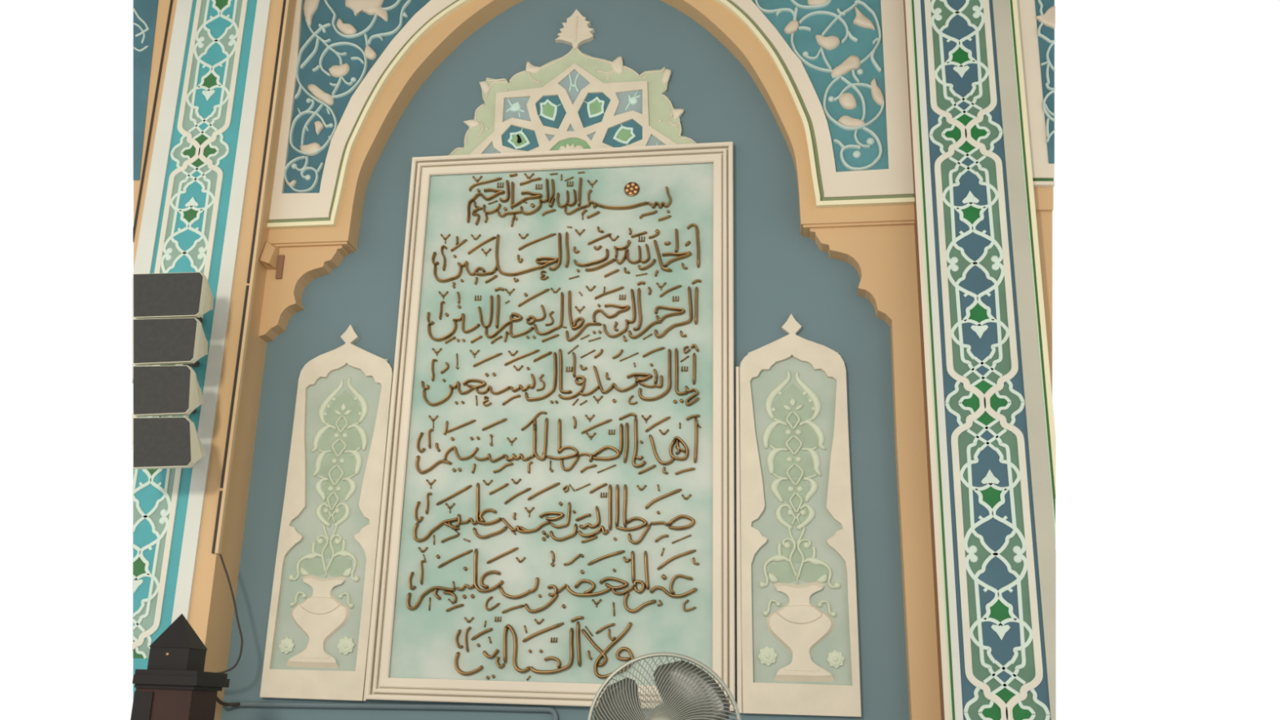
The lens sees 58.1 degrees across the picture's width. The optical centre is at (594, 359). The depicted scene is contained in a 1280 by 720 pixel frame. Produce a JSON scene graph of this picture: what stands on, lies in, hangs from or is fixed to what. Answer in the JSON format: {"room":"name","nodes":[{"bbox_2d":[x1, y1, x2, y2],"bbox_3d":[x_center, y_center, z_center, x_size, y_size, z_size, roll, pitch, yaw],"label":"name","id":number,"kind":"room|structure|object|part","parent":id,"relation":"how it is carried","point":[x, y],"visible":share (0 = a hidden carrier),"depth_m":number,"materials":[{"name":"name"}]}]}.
{"room":"mosque interior","nodes":[
{"label":"mosque interior","id":0,"kind":"room"},
{"bbox_2d":[133,0,296,719],"bbox_3d":[-2.226,0.282,5.799,1.010,5.750,0.245,-1,-17,9],"label":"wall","id":1,"kind":"structure","parent":0,"point":[211,611],"depth_m":5.74,"materials":[{"name":"beige paint"}]},
{"bbox_2d":[133,0,158,180],"bbox_3d":[-2.508,-1.562,6.294,0.245,1.282,0.012,-1,-17,9],"label":"spandrel panel","id":2,"kind":"object","parent":1,"relation":"attached to","point":[144,11],"visible":1,"depth_m":6.31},
{"bbox_2d":[133,0,173,242],"bbox_3d":[-2.370,-1.554,6.271,0.012,1.974,0.006,-1,-17,9],"label":"trim","id":3,"kind":"structure","parent":1,"relation":"attached to","point":[171,1],"depth_m":6.19,"materials":[{"name":"paint"}]},
{"bbox_2d":[132,0,193,383],"bbox_3d":[-2.298,-1.191,6.140,0.092,2.741,0.012,-1,-17,9],"label":"trim","id":4,"kind":"structure","parent":1,"relation":"attached to","point":[156,182],"depth_m":6.12,"materials":[{"name":"white paint"}]},
{"bbox_2d":[133,364,203,417],"bbox_3d":[-1.958,0.191,5.443,0.311,0.236,0.366,-1,-17,9],"label":"loudspeaker","id":5,"kind":"object","parent":1,"relation":"attached to","point":[157,390],"visible":1,"depth_m":5.27,"materials":[{"name":"grey plastic"}]},
{"bbox_2d":[133,417,205,469],"bbox_3d":[-1.923,0.425,5.363,0.318,0.236,0.366,-1,-17,9],"label":"loudspeaker","id":6,"kind":"object","parent":1,"relation":"attached to","point":[158,442],"visible":1,"depth_m":5.19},
{"bbox_2d":[133,317,208,367],"bbox_3d":[-1.976,-0.036,5.518,0.335,0.221,0.366,-1,-17,9],"label":"loudspeaker","id":7,"kind":"object","parent":1,"relation":"attached to","point":[183,340],"visible":0.99,"depth_m":5.34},
{"bbox_2d":[133,271,213,323],"bbox_3d":[-1.989,-0.254,5.589,0.368,0.221,0.366,-1,-17,9],"label":"loudspeaker","id":8,"kind":"object","parent":7,"relation":"on","point":[166,295],"visible":0.96,"depth_m":5.42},
{"bbox_2d":[132,0,257,698],"bbox_3d":[-2.100,-0.071,5.753,0.386,5.096,0.012,-1,-17,9],"label":"strip","id":9,"kind":"object","parent":1,"relation":"attached to","point":[193,220],"visible":0.7,"depth_m":5.97,"materials":[{"name":"teal tile"}]},
{"bbox_2d":[171,0,271,623],"bbox_3d":[-1.880,0.147,5.645,0.076,5.561,0.012,-1,-17,9],"label":"trim","id":10,"kind":"structure","parent":1,"relation":"attached to","point":[188,553],"depth_m":5.75,"materials":[{"name":"white paint"}]},
{"bbox_2d":[216,696,239,706],"bbox_3d":[-1.757,1.521,5.311,0.033,0.144,0.285,-12,-22,39],"label":"cable","id":11,"kind":"object","parent":1,"relation":"attached to","point":[225,704],"visible":0.41,"depth_m":5.35,"materials":[{"name":"black rubber"}]},
{"bbox_2d":[217,554,243,673],"bbox_3d":[-1.698,1.163,5.278,0.219,0.544,0.010,-1,-17,9],"label":"cable","id":12,"kind":"object","parent":1,"relation":"attached to","point":[220,555],"visible":0.86,"depth_m":5.26,"materials":[{"name":"black rubber"}]},
{"bbox_2d":[211,0,286,553],"bbox_3d":[-1.726,-0.802,5.918,0.016,3.578,0.012,-1,-17,9],"label":"cable","id":13,"kind":"object","parent":1,"relation":"attached to","point":[284,1],"visible":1,"depth_m":5.78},
{"bbox_2d":[214,0,291,554],"bbox_3d":[-1.709,-0.801,5.921,0.016,3.578,0.024,-1,-17,9],"label":"trim strip","id":14,"kind":"object","parent":1,"relation":"attached to","point":[247,317],"visible":1,"depth_m":5.78,"materials":[{"name":"beige paint"}]},
{"bbox_2d":[220,0,909,719],"bbox_3d":[-0.210,0.300,5.638,5.038,5.750,0.120,-1,-17,9],"label":"wall","id":15,"kind":"structure","parent":0,"point":[780,273],"depth_m":5.75,"materials":[{"name":"blue paint"}]},
{"bbox_2d":[259,241,284,279],"bbox_3d":[-1.659,-0.533,5.929,0.086,0.213,0.100,-1,-17,9],"label":"wall box","id":16,"kind":"object","parent":15,"relation":"attached to","point":[270,258],"visible":1,"depth_m":5.94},
{"bbox_3d":[-1.626,-0.481,5.954,0.032,0.130,0.012,-1,-17,9],"label":"plate","id":17,"kind":"part","parent":16,"relation":"part of","materials":[{"name":"brown wood"}]},
{"bbox_2d":[258,245,348,342],"bbox_3d":[-1.498,-0.373,5.957,0.398,0.552,0.100,-1,-17,9],"label":"corbel","id":18,"kind":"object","parent":15,"relation":"attached to","point":[282,300],"depth_m":5.94,"materials":[{"name":"beige paint"}]},
{"bbox_2d":[259,324,393,701],"bbox_3d":[-1.275,0.699,5.614,0.518,1.836,0.032,-1,-17,9],"label":"panel","id":19,"kind":"object","parent":15,"relation":"attached to","point":[318,633],"visible":1,"depth_m":5.57,"materials":[{"name":"green paint"}]},
{"bbox_3d":[-1.416,1.143,5.496,0.084,0.076,0.016,-1,-17,9],"label":"handle","id":20,"kind":"part","parent":19,"relation":"part of","materials":[{"name":"green paint"}]},
{"bbox_3d":[-1.179,1.139,5.456,0.083,0.078,0.016,-1,-17,9],"label":"handle","id":21,"kind":"part","parent":19,"relation":"part of","materials":[{"name":"green paint"}]},
{"bbox_2d":[268,0,458,220],"bbox_3d":[-0.887,-1.461,6.168,1.572,1.542,0.148,-1,-17,9],"label":"spandrel panel","id":22,"kind":"object","parent":15,"relation":"attached to","point":[340,50],"visible":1,"depth_m":6.20,"materials":[{"name":"blue paint"}]},
{"bbox_2d":[269,0,459,222],"bbox_3d":[-0.882,-1.446,6.170,1.578,1.568,0.136,-1,-17,9],"label":"trim","id":23,"kind":"structure","parent":15,"relation":"attached to","point":[340,171],"depth_m":6.01,"materials":[{"name":"paint"}]},
{"bbox_2d":[266,0,472,229],"bbox_3d":[-0.882,-1.430,6.151,1.585,1.569,0.162,-1,-17,9],"label":"trim","id":24,"kind":"structure","parent":15,"relation":"attached to","point":[433,22],"depth_m":6.08,"materials":[{"name":"beige paint"}]},
{"bbox_2d":[231,701,558,719],"bbox_3d":[-0.929,1.652,5.257,1.571,0.175,0.026,-1,-17,9],"label":"conduit pipe","id":25,"kind":"object","parent":15,"relation":"attached to","point":[553,711],"visible":1,"depth_m":5.26,"materials":[{"name":"grey plastic"}]},
{"bbox_2d":[267,0,523,253],"bbox_3d":[-0.881,-1.371,6.150,1.585,1.640,0.130,-1,-17,9],"label":"trim","id":26,"kind":"structure","parent":15,"relation":"attached to","point":[444,37],"depth_m":6.13,"materials":[{"name":"paint"}]},
{"bbox_2d":[364,142,735,711],"bbox_3d":[-0.173,0.233,5.560,1.684,2.750,0.052,-1,-17,9],"label":"calligraphy panel","id":27,"kind":"object","parent":15,"relation":"attached to","point":[557,508],"visible":0.99,"depth_m":5.53,"materials":[{"name":"green paint"}]},
{"bbox_2d":[448,9,696,155],"bbox_3d":[-0.094,-1.485,6.096,1.384,0.851,0.039,-1,-17,9],"label":"crest ornament","id":28,"kind":"object","parent":15,"relation":"attached to","point":[576,100],"visible":1,"depth_m":6.04,"materials":[{"name":"beige paint"}]},
{"bbox_2d":[558,143,583,150],"bbox_3d":[-0.121,-1.103,5.972,0.142,0.047,0.008,-1,-17,9],"label":"flower","id":29,"kind":"object","parent":28,"relation":"on","point":[561,146],"depth_m":5.97,"materials":[{"name":"paint"}]},
{"bbox_2d":[660,0,915,236],"bbox_3d":[0.726,-1.400,5.880,1.675,1.640,0.130,-1,-17,9],"label":"trim","id":30,"kind":"structure","parent":15,"relation":"attached to","point":[721,23],"depth_m":5.73,"materials":[{"name":"paint"}]},
{"bbox_2d":[735,314,861,716],"bbox_3d":[0.913,0.659,5.248,0.527,1.836,0.032,-1,-17,9],"label":"panel","id":31,"kind":"object","parent":15,"relation":"attached to","point":[797,651],"visible":1,"depth_m":5.20,"materials":[{"name":"green paint"}]},
{"bbox_3d":[0.791,1.104,5.127,0.083,0.078,0.016,-1,-17,9],"label":"handle","id":32,"kind":"part","parent":31,"relation":"part of","materials":[{"name":"green paint"}]},
{"bbox_3d":[1.028,1.099,5.087,0.084,0.076,0.016,-1,-17,9],"label":"handle","id":33,"kind":"part","parent":31,"relation":"part of","materials":[{"name":"green paint"}]},
{"bbox_2d":[714,0,914,208],"bbox_3d":[0.726,-1.459,5.882,1.675,1.569,0.162,-1,-17,9],"label":"trim","id":34,"kind":"structure","parent":15,"relation":"attached to","point":[899,201],"depth_m":5.62,"materials":[{"name":"beige paint"}]},
{"bbox_2d":[726,0,913,200],"bbox_3d":[0.732,-1.475,5.900,1.668,1.568,0.136,-1,-17,9],"label":"trim","id":35,"kind":"structure","parent":15,"relation":"attached to","point":[810,123],"depth_m":5.64,"materials":[{"name":"paint"}]},
{"bbox_2d":[729,0,913,198],"bbox_3d":[0.734,-1.490,5.896,1.662,1.542,0.148,-1,-17,9],"label":"spandrel panel","id":36,"kind":"object","parent":15,"relation":"attached to","point":[846,60],"visible":0.99,"depth_m":5.70,"materials":[{"name":"blue paint"}]},
{"bbox_2d":[809,224,941,719],"bbox_3d":[1.228,1.150,5.005,0.488,3.846,0.100,-1,-17,9],"label":"pilaster","id":37,"kind":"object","parent":15,"relation":"attached to","point":[883,258],"depth_m":5.20,"materials":[{"name":"beige paint"}]},
{"bbox_2d":[903,0,944,719],"bbox_3d":[1.742,0.210,5.135,0.518,5.750,0.245,-1,-17,9],"label":"wall","id":38,"kind":"structure","parent":0,"point":[935,591],"depth_m":5.13,"materials":[{"name":"beige paint"}]},
{"bbox_2d":[905,0,950,719],"bbox_3d":[1.474,0.178,5.059,0.022,5.750,0.004,-1,-17,9],"label":"trim","id":39,"kind":"structure","parent":38,"relation":"attached to","point":[922,263],"depth_m":5.09,"materials":[{"name":"white paint"}]},
{"bbox_2d":[909,0,952,719],"bbox_3d":[1.490,0.177,5.057,0.008,5.750,0.004,-1,-17,9],"label":"trim","id":40,"kind":"structure","parent":38,"relation":"attached to","point":[910,1],"depth_m":5.09,"materials":[{"name":"beige paint"}]},
{"bbox_2d":[911,0,955,719],"bbox_3d":[1.499,0.177,5.056,0.010,5.750,0.003,-1,-17,9],"label":"trim","id":41,"kind":"structure","parent":38,"relation":"attached to","point":[913,5],"depth_m":5.08,"materials":[{"name":"white paint"}]},
{"bbox_2d":[913,0,963,719],"bbox_3d":[1.518,0.176,5.048,0.030,5.750,0.012,-1,-17,9],"label":"trim","id":42,"kind":"structure","parent":38,"relation":"attached to","point":[919,45],"depth_m":5.07,"materials":[{"name":"white paint"}]},
{"bbox_2d":[920,0,1050,719],"bbox_3d":[1.700,0.173,5.018,0.338,5.750,0.012,-1,-17,9],"label":"strip","id":43,"kind":"object","parent":38,"relation":"attached to","point":[1002,655],"visible":1,"depth_m":5.05,"materials":[{"name":"tile"}]},
{"bbox_2d":[992,0,1055,719],"bbox_3d":[1.924,-0.465,5.180,0.073,4.422,0.012,-1,-17,9],"label":"trim","id":44,"kind":"structure","parent":38,"relation":"attached to","point":[1038,460],"depth_m":5.06,"materials":[{"name":"beige paint"}]},
{"bbox_2d":[1008,0,1055,543],"bbox_3d":[1.978,-0.888,5.308,0.009,3.535,0.006,-1,-17,9],"label":"trim","id":45,"kind":"structure","parent":38,"relation":"attached to","point":[1021,144],"depth_m":5.14,"materials":[{"name":"white paint"}]},
{"bbox_2d":[1009,0,1055,522],"bbox_3d":[1.990,-0.938,5.323,0.010,3.431,0.004,-1,-17,9],"label":"trim","id":46,"kind":"structure","parent":38,"relation":"attached to","point":[1011,1],"depth_m":5.16,"materials":[{"name":"paint"}]},
{"bbox_2d":[1012,0,1055,495],"bbox_3d":[2.006,-0.997,5.334,0.021,3.310,0.012,-1,-17,9],"label":"trim","id":47,"kind":"structure","parent":38,"relation":"attached to","point":[1028,165],"depth_m":5.18,"materials":[{"name":"beige paint"}]},
{"bbox_2d":[1033,187,1053,211],"bbox_3d":[2.065,-0.720,5.394,0.132,0.131,0.205,-1,-17,9],"label":"trim","id":48,"kind":"structure","parent":38,"relation":"attached to","point":[1043,197],"depth_m":5.29,"materials":[{"name":"beige paint"}]},
{"bbox_2d":[1032,178,1053,181],"bbox_3d":[2.067,-0.802,5.415,0.138,0.025,0.215,-1,-17,9],"label":"trim","id":49,"kind":"structure","parent":38,"relation":"attached to","point":[1033,180],"depth_m":5.31,"materials":[{"name":"green paint"}]},
{"bbox_2d":[1017,0,1055,178],"bbox_3d":[2.122,-1.309,5.548,0.224,1.048,0.247,-1,-17,9],"label":"spandrel panel","id":50,"kind":"object","parent":49,"relation":"on","point":[1037,18],"visible":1,"depth_m":5.45,"materials":[{"name":"blue paint"}]},
{"bbox_2d":[1032,181,1054,187],"bbox_3d":[2.062,-0.779,5.399,0.139,0.025,0.233,-1,-17,9],"label":"trim","id":51,"kind":"structure","parent":38,"relation":"attached to","point":[1036,184],"depth_m":5.29,"materials":[{"name":"beige paint"}]},
{"bbox_2d":[1035,211,1052,394],"bbox_3d":[2.026,0.137,5.141,0.138,1.686,0.185,-1,-17,9],"label":"trim","id":52,"kind":"structure","parent":38,"relation":"attached to","point":[1044,219],"depth_m":5.22,"materials":[{"name":"beige paint"}]},
{"bbox_3d":[-0.644,2.214,1.974,4.600,0.100,6.020,-1,-17,9],"label":"floor","id":53,"kind":"structure","parent":0,"visible":0},
{"bbox_2d":[130,613,230,719],"bbox_3d":[-1.598,1.861,4.206,0.258,1.832,0.260,-1,-17,9],"label":"newel post","id":54,"kind":"object","parent":53,"relation":"on","point":[175,685],"visible":1,"depth_m":4.32,"materials":[{"name":"red wood"}]},
{"bbox_3d":[-1.707,1.878,4.111,0.075,1.336,0.008,-1,-17,9],"label":"sunk panel","id":55,"kind":"part","parent":54,"relation":"part of","materials":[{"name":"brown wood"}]},
{"bbox_3d":[-1.577,1.226,4.403,0.258,0.066,0.260,-1,-17,9],"label":"crown moulding","id":56,"kind":"part","parent":54,"relation":"part of","materials":[{"name":"brown wood"}]},
{"bbox_2d":[587,652,741,719],"bbox_3d":[0.198,1.686,3.197,0.442,1.685,0.457,-1,-17,9],"label":"fan","id":57,"kind":"object","parent":53,"relation":"on","point":[686,691],"visible":1,"depth_m":3.28,"materials":[{"name":"silver metal"}]},
{"bbox_3d":[0.080,1.035,3.275,0.171,0.254,0.056,-1,-17,9],"label":"blade","id":58,"kind":"part","parent":57,"relation":"part of","materials":[{"name":"grey plastic"}]},
{"bbox_3d":[0.274,0.956,3.274,0.224,0.200,0.069,-1,-17,9],"label":"blade","id":59,"kind":"part","parent":57,"relation":"part of","materials":[{"name":"silver metal"}]}
]}

